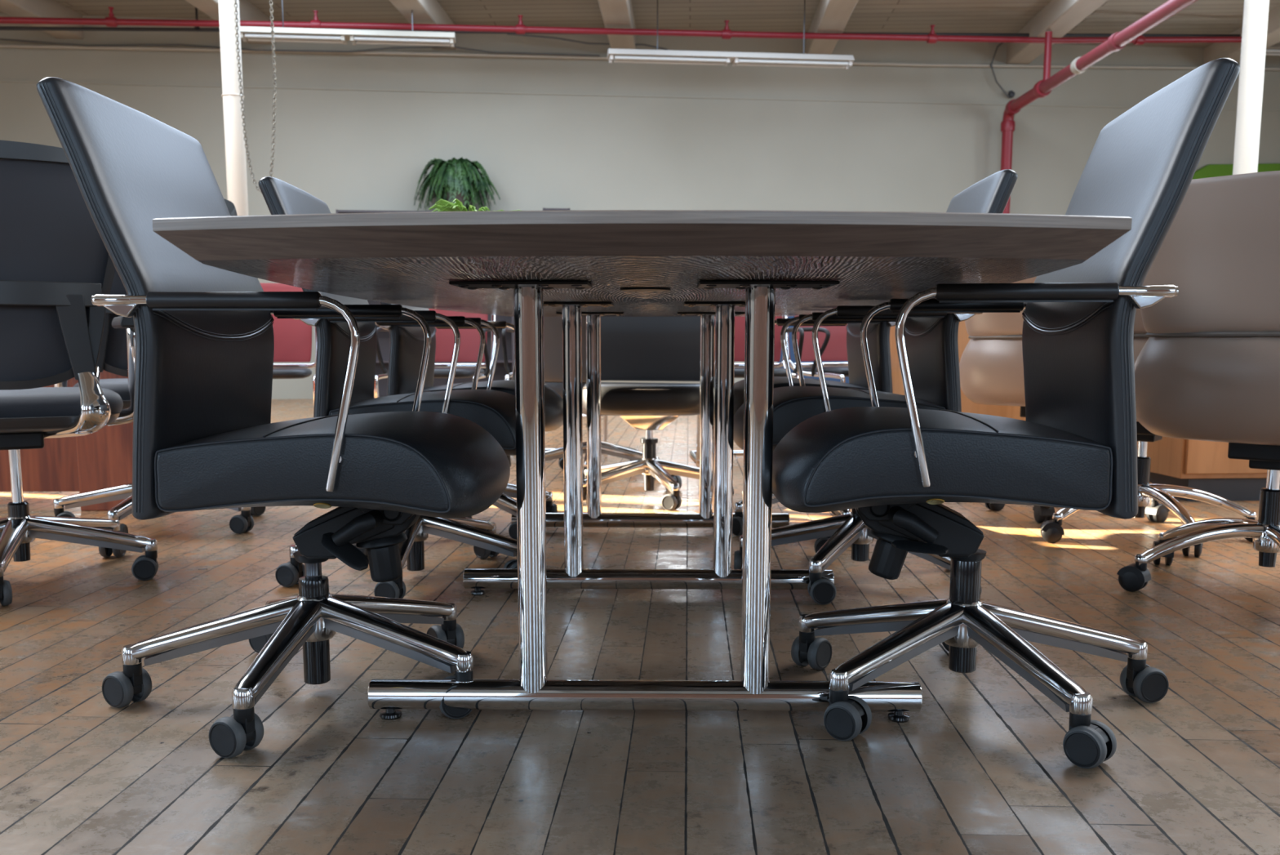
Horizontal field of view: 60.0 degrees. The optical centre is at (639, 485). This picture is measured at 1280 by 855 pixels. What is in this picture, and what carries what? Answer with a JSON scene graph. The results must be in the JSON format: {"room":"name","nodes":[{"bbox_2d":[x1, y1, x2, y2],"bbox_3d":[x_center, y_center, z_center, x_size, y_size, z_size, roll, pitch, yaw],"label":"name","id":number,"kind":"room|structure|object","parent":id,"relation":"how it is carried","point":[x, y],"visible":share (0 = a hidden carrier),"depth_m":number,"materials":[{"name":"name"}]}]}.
{"room":"office","nodes":[
{"label":"office","id":0,"kind":"room"},
{"bbox_2d":[0,398,1279,854],"bbox_3d":[0.500,0.121,4.150,18.000,0.100,19.400,0,7,0],"label":"floor","id":1,"kind":"structure","parent":0,"point":[983,766],"depth_m":1.77,"materials":[{"name":"brown wood"}]},
{"bbox_2d":[0,369,133,510],"bbox_3d":[-2.800,-0.323,4.143,2.300,0.782,0.620,0,7,0],"label":"wooden cabinet","id":2,"kind":"object","parent":1,"relation":"on","point":[101,459],"visible":0.05,"depth_m":3.98,"materials":[{"name":"brown wood"}]},
{"bbox_2d":[0,139,158,605],"bbox_3d":[-1.565,-0.274,2.741,0.695,1.045,0.634,-3,8,-19],"label":"chair","id":3,"kind":"object","parent":1,"relation":"on","point":[54,257],"visible":0.94,"depth_m":2.61,"materials":[{"name":"grey leather"}]},
{"bbox_2d":[53,198,266,533],"bbox_3d":[-1.556,-0.384,3.594,0.675,1.045,0.652,-3,8,-21],"label":"chair","id":4,"kind":"object","parent":1,"relation":"on","point":[113,354],"visible":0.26,"depth_m":3.38,"materials":[{"name":"silver metal"}]},
{"bbox_2d":[217,0,248,215],"bbox_3d":[-2.223,-2.112,6.059,0.220,3.840,0.220,0,7,0],"label":"support post","id":5,"kind":"object","parent":1,"relation":"on","point":[235,149],"visible":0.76,"depth_m":6.03,"materials":[{"name":"paint"}]},
{"bbox_2d":[35,76,510,758],"bbox_3d":[-0.560,-0.122,1.846,0.668,0.969,0.618,0,7,0],"label":"chair","id":6,"kind":"object","parent":1,"relation":"on","point":[205,437],"visible":0.95,"depth_m":1.68,"materials":[{"name":"black leather"}]},
{"bbox_2d":[259,282,317,408],"bbox_3d":[-1.865,-0.561,5.524,0.565,0.904,0.525,-2,8,-14],"label":"chair","id":7,"kind":"object","parent":1,"relation":"on","point":[292,337],"visible":0.21,"depth_m":5.70,"materials":[{"name":"red"}]},
{"bbox_2d":[258,176,517,598],"bbox_3d":[-0.576,-0.243,2.783,0.675,0.972,0.624,0,7,-2],"label":"chair","id":8,"kind":"object","parent":1,"relation":"on","point":[494,411],"visible":0.48,"depth_m":2.61,"materials":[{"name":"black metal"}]},
{"bbox_2d":[335,209,514,396],"bbox_3d":[-2.214,-1.866,11.608,1.773,1.930,0.350,-1,7,-6],"label":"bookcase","id":9,"kind":"object","parent":1,"relation":"on","point":[384,339],"visible":0.15,"depth_m":11.82,"materials":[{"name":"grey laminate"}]},
{"bbox_2d":[413,156,500,211],"bbox_3d":[-1.889,-3.053,11.441,0.897,0.617,0.393,0,7,3],"label":"potted fern","id":10,"kind":"object","parent":9,"relation":"on","point":[460,177],"visible":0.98,"depth_m":11.33,"materials":[{"name":"green plant"}]},
{"bbox_2d":[444,191,469,206],"bbox_3d":[-1.894,-2.923,11.460,0.260,0.194,0.260,0,7,0],"label":"pot","id":11,"kind":"object","parent":10,"relation":"on","point":[464,198],"depth_m":11.35,"materials":[{"name":"grey ceramic"}]},
{"bbox_2d":[373,308,495,398],"bbox_3d":[-1.029,-0.577,5.643,0.565,0.904,0.525,1,7,4],"label":"chair","id":12,"kind":"object","parent":1,"relation":"on","point":[469,345],"visible":0.34,"depth_m":5.78,"materials":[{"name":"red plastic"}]},
{"bbox_2d":[374,302,563,539],"bbox_3d":[-0.568,-0.343,3.562,0.688,0.972,0.649,0,7,1],"label":"chair","id":13,"kind":"object","parent":1,"relation":"on","point":[406,342],"visible":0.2,"depth_m":3.38,"materials":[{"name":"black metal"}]},
{"bbox_2d":[501,327,608,461],"bbox_3d":[-0.420,-0.596,5.792,0.565,0.904,0.525,0,7,0],"label":"chair","id":14,"kind":"object","parent":1,"relation":"on","point":[509,374],"visible":0.14,"depth_m":5.64,"materials":[{"name":"black plastic"}]},
{"bbox_2d":[542,207,570,210],"bbox_3d":[-0.879,-1.905,11.744,0.281,1.972,0.350,-1,7,-6],"label":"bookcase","id":15,"kind":"object","parent":1,"relation":"on","point":[544,208],"visible":0.12,"depth_m":11.45,"materials":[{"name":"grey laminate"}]},
{"bbox_2d":[543,316,659,479],"bbox_3d":[-0.195,-0.479,4.964,0.618,0.879,0.623,2,8,15],"label":"chair","id":16,"kind":"object","parent":1,"relation":"on","point":[553,326],"visible":0.22,"depth_m":4.79,"materials":[{"name":"black leather"}]},
{"bbox_2d":[152,209,1132,722],"bbox_3d":[0.020,-0.102,2.626,1.296,0.734,2.957,0,7,1],"label":"table","id":17,"kind":"object","parent":1,"relation":"on","point":[717,267],"visible":0.91,"depth_m":1.70,"materials":[{"name":"laminate"}]},
{"bbox_2d":[428,198,520,211],"bbox_3d":[-0.441,-0.624,2.895,0.243,0.230,0.227,4,9,31],"label":"table plant","id":18,"kind":"object","parent":17,"relation":"on","point":[443,205],"visible":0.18,"depth_m":2.82,"materials":[{"name":"green plant"}]},
{"bbox_2d":[582,316,733,510],"bbox_3d":[0.065,-0.383,4.224,0.613,0.880,0.641,0,7,0],"label":"chair","id":19,"kind":"object","parent":1,"relation":"on","point":[651,366],"visible":0.52,"depth_m":4.30,"materials":[{"name":"black leather"}]},
{"bbox_2d":[689,315,804,463],"bbox_3d":[0.529,-0.582,5.683,0.565,0.904,0.525,0,7,-2],"label":"chair","id":20,"kind":"object","parent":1,"relation":"on","point":[740,322],"visible":0.2,"depth_m":5.83,"materials":[{"name":"black plastic"}]},
{"bbox_2d":[777,315,848,382],"bbox_3d":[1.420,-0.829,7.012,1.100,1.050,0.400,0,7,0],"label":"chair","id":21,"kind":"object","parent":1,"relation":"on","point":[792,353],"visible":0.02,"depth_m":6.99,"materials":[{"name":"silver metal"}]},
{"bbox_2d":[732,314,895,535],"bbox_3d":[0.577,-0.348,3.550,0.668,0.980,0.652,0,7,0],"label":"chair","id":22,"kind":"object","parent":1,"relation":"on","point":[877,332],"visible":0.23,"depth_m":3.35,"materials":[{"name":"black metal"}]},
{"bbox_2d":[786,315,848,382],"bbox_3d":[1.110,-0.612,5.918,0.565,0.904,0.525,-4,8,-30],"label":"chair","id":23,"kind":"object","parent":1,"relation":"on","point":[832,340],"visible":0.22,"depth_m":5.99,"materials":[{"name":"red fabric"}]},
{"bbox_2d":[733,168,1017,604],"bbox_3d":[0.552,-0.248,2.785,0.645,0.979,0.610,0,7,3],"label":"chair","id":24,"kind":"object","parent":1,"relation":"on","point":[931,338],"visible":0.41,"depth_m":2.56,"materials":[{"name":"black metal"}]},
{"bbox_2d":[889,320,1026,420],"bbox_3d":[1.918,-0.497,5.501,1.340,0.780,0.500,0,7,-3],"label":"base cabinet","id":25,"kind":"object","parent":1,"relation":"on","point":[967,405],"visible":0.02,"depth_m":5.27,"materials":[{"name":"brown wood"}]},
{"bbox_2d":[959,275,1036,511],"bbox_3d":[1.505,-0.414,4.157,0.700,0.960,0.722,5,9,32],"label":"chair","id":26,"kind":"object","parent":1,"relation":"on","point":[991,366],"visible":0.16,"depth_m":4.03,"materials":[{"name":"brown leather"}]},
{"bbox_2d":[772,57,1239,768],"bbox_3d":[0.551,-0.125,1.829,0.674,0.980,0.653,1,7,6],"label":"chair","id":27,"kind":"object","parent":1,"relation":"on","point":[1075,446],"visible":0.97,"depth_m":1.62,"materials":[{"name":"black leather"}]},
{"bbox_2d":[1032,308,1257,556],"bbox_3d":[1.561,-0.321,3.433,0.721,0.960,0.709,6,9,38],"label":"chair","id":28,"kind":"object","parent":1,"relation":"on","point":[1149,494],"visible":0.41,"depth_m":3.38,"materials":[{"name":"silver metal"}]},
{"bbox_2d":[1116,170,1279,591],"bbox_3d":[1.555,-0.219,2.645,0.702,0.960,0.717,7,10,42],"label":"chair","id":29,"kind":"object","parent":1,"relation":"on","point":[1207,368],"visible":0.94,"depth_m":2.53,"materials":[{"name":"brown leather"}]},
{"bbox_2d":[1137,435,1279,501],"bbox_3d":[2.621,-0.355,4.403,1.240,0.780,0.500,-1,7,-4],"label":"base cabinet","id":30,"kind":"object","parent":1,"relation":"on","point":[1203,465],"visible":0.23,"depth_m":4.22,"materials":[{"name":"brown wood"}]},
{"bbox_2d":[1232,0,1269,174],"bbox_3d":[3.237,-2.089,5.881,0.220,3.840,0.220,0,7,0],"label":"support post","id":31,"kind":"object","parent":1,"relation":"on","point":[1255,12],"visible":0.39,"depth_m":5.84,"materials":[{"name":"paint"}]},
{"bbox_2d":[0,13,1279,399],"bbox_3d":[0.487,-2.894,12.106,17.295,3.840,0.250,-1,7,-6],"label":"wall","id":32,"kind":"structure","parent":0,"point":[348,149],"depth_m":11.80,"materials":[{"name":"paint"}]},
{"bbox_2d":[0,0,84,39],"bbox_3d":[-6.041,-3.599,3.440,0.260,0.238,15.530,0,7,2],"label":"beam","id":33,"kind":"structure","parent":32,"relation":"attached to","point":[14,8],"depth_m":10.51,"materials":[{"name":"paint"}]},
{"bbox_2d":[185,0,275,44],"bbox_3d":[-4.191,-3.624,3.633,0.260,0.238,15.530,0,7,2],"label":"beam","id":34,"kind":"structure","parent":32,"relation":"attached to","point":[247,11],"depth_m":10.49,"materials":[{"name":"paint"}]},
{"bbox_2d":[0,38,599,56],"bbox_3d":[-3.372,-4.448,11.268,5.936,0.103,0.017,-1,7,-6],"label":"cable","id":35,"kind":"object","parent":32,"relation":"hanging from","point":[3,39],"visible":0.95,"depth_m":11.27,"materials":[{"name":"grey plastic"}]},
{"bbox_2d":[389,0,456,48],"bbox_3d":[-2.367,-3.649,3.822,0.260,0.238,15.530,0,7,2],"label":"beam","id":36,"kind":"structure","parent":32,"relation":"attached to","point":[424,11],"depth_m":10.36,"materials":[{"name":"paint"}]},
{"bbox_2d":[506,33,668,49],"bbox_3d":[-0.490,-4.541,11.409,1.743,0.166,0.019,-1,7,-6],"label":"cable","id":37,"kind":"object","parent":32,"relation":"attached to","point":[515,34],"visible":0.7,"depth_m":11.38,"materials":[{"name":"grey plastic"}]},
{"bbox_2d":[598,0,636,48],"bbox_3d":[-0.500,-3.674,4.017,0.260,0.238,15.530,0,7,2],"label":"beam","id":38,"kind":"structure","parent":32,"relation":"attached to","point":[616,14],"depth_m":10.52,"materials":[{"name":"paint"}]},
{"bbox_2d":[0,79,1279,111],"bbox_3d":[0.501,-4.137,11.813,17.094,0.024,0.014,-1,7,-6],"label":"pipe","id":39,"kind":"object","parent":32,"relation":"attached to","point":[1,80],"depth_m":11.71,"materials":[{"name":"metal"}]},
{"bbox_2d":[0,6,1279,44],"bbox_3d":[0.480,-4.413,10.717,13.775,0.275,0.089,-1,7,-6],"label":"pipe","id":40,"kind":"object","parent":32,"relation":"attached to","point":[111,20],"visible":0.91,"depth_m":10.60,"materials":[{"name":"red metal"}]},
{"bbox_2d":[0,44,1279,70],"bbox_3d":[0.528,-4.513,11.723,15.066,0.166,0.034,-1,7,-6],"label":"conduit","id":41,"kind":"object","parent":32,"relation":"attached to","point":[7,46],"visible":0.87,"depth_m":11.51,"materials":[{"name":"red metal"}]},
{"bbox_2d":[1008,90,1014,97],"bbox_3d":[4.059,-4.272,12.126,0.070,0.080,0.095,0,7,0],"label":"security camera","id":42,"kind":"object","parent":32,"relation":"attached to","point":[1011,93],"visible":1,"depth_m":12.09,"materials":[{"name":"grey plastic"}]},
{"bbox_2d":[1000,0,1197,213],"bbox_3d":[3.978,-1.955,5.731,0.163,3.572,13.075,0,7,0],"label":"pipe","id":43,"kind":"object","parent":32,"relation":"attached to","point":[1117,41],"visible":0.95,"depth_m":10.24,"materials":[{"name":"red metal"}]},
{"bbox_2d":[1191,163,1279,179],"bbox_3d":[6.973,-3.281,12.578,1.814,0.748,0.066,-1,7,-6],"label":"wall panel","id":44,"kind":"object","parent":32,"relation":"attached to","point":[1210,170],"visible":0.22,"depth_m":12.46,"materials":[{"name":"green fabric"}]},
{"bbox_2d":[0,0,1279,48],"bbox_3d":[0.500,-3.787,3.645,18.000,0.100,19.400,0,7,0],"label":"ceiling","id":45,"kind":"structure","parent":0,"point":[993,16],"depth_m":11.03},
{"bbox_2d":[194,7,199,31],"bbox_3d":[-4.178,-4.452,10.452,0.044,0.326,0.024,0,7,0],"label":"hanger","id":46,"kind":"object","parent":45,"relation":"hanging from","point":[197,28],"visible":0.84,"depth_m":10.45,"materials":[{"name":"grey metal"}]},
{"bbox_2d":[0,26,1239,36],"bbox_3d":[0.486,-4.477,10.963,14.089,0.337,0.032,-1,7,-6],"label":"pipe","id":47,"kind":"object","parent":46,"relation":"hanging from","point":[2,28],"visible":0.49,"depth_m":10.74,"materials":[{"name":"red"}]},
{"bbox_2d":[233,0,276,193],"bbox_3d":[-1.829,-2.662,5.202,0.188,2.525,0.019,0,7,0],"label":"chain","id":48,"kind":"object","parent":45,"relation":"hanging from","point":[235,1],"visible":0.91,"depth_m":5.30,"materials":[{"name":"silver metal"}]},
{"bbox_2d":[240,0,455,47],"bbox_3d":[-2.659,-4.304,10.095,1.924,0.528,0.216,-1,7,-6],"label":"tube light","id":49,"kind":"object","parent":45,"relation":"hanging from","point":[412,37],"visible":0.89,"depth_m":10.08,"materials":[{"name":"beige paint"}]},
{"bbox_2d":[607,0,854,69],"bbox_3d":[0.866,-4.312,10.518,2.350,0.620,0.216,-1,7,-6],"label":"tube light","id":50,"kind":"object","parent":45,"relation":"hanging from","point":[619,55],"visible":1,"depth_m":10.51,"materials":[{"name":"white metal"}]},
{"bbox_2d":[805,0,857,54],"bbox_3d":[1.572,-3.702,4.233,0.260,0.238,15.530,0,7,2],"label":"ceiling beam","id":51,"kind":"structure","parent":45,"relation":"attached to","point":[830,15],"depth_m":10.62,"materials":[{"name":"paint"}]},
{"bbox_2d":[990,42,1008,97],"bbox_3d":[4.060,-4.710,12.042,0.524,0.972,0.018,-1,7,-6],"label":"cable","id":52,"kind":"object","parent":45,"relation":"hanging from","point":[1001,43],"visible":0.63,"depth_m":12.04,"materials":[{"name":"grey plastic"}]},
{"bbox_2d":[1005,0,1106,64],"bbox_3d":[3.799,-3.732,4.465,0.260,0.238,15.530,0,7,2],"label":"ceiling beam","id":53,"kind":"structure","parent":45,"relation":"attached to","point":[1060,17],"depth_m":10.79,"materials":[{"name":"paint"}]},
{"bbox_2d":[1223,42,1231,51],"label":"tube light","id":54,"kind":"object","parent":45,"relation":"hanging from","point":[1228,46],"depth_m":11.78,"materials":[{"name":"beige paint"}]},
{"bbox_2d":[1203,5,1279,64],"bbox_3d":[6.072,-3.763,4.701,0.260,0.238,15.530,0,7,2],"label":"ceiling beam","id":55,"kind":"structure","parent":45,"relation":"attached to","point":[1215,51],"depth_m":11.62,"materials":[{"name":"paint"}]},
{"bbox_2d":[1265,43,1279,55],"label":"tube light","id":56,"kind":"object","parent":45,"relation":"hanging from","point":[1273,50],"depth_m":11.74,"materials":[{"name":"beige paint"}]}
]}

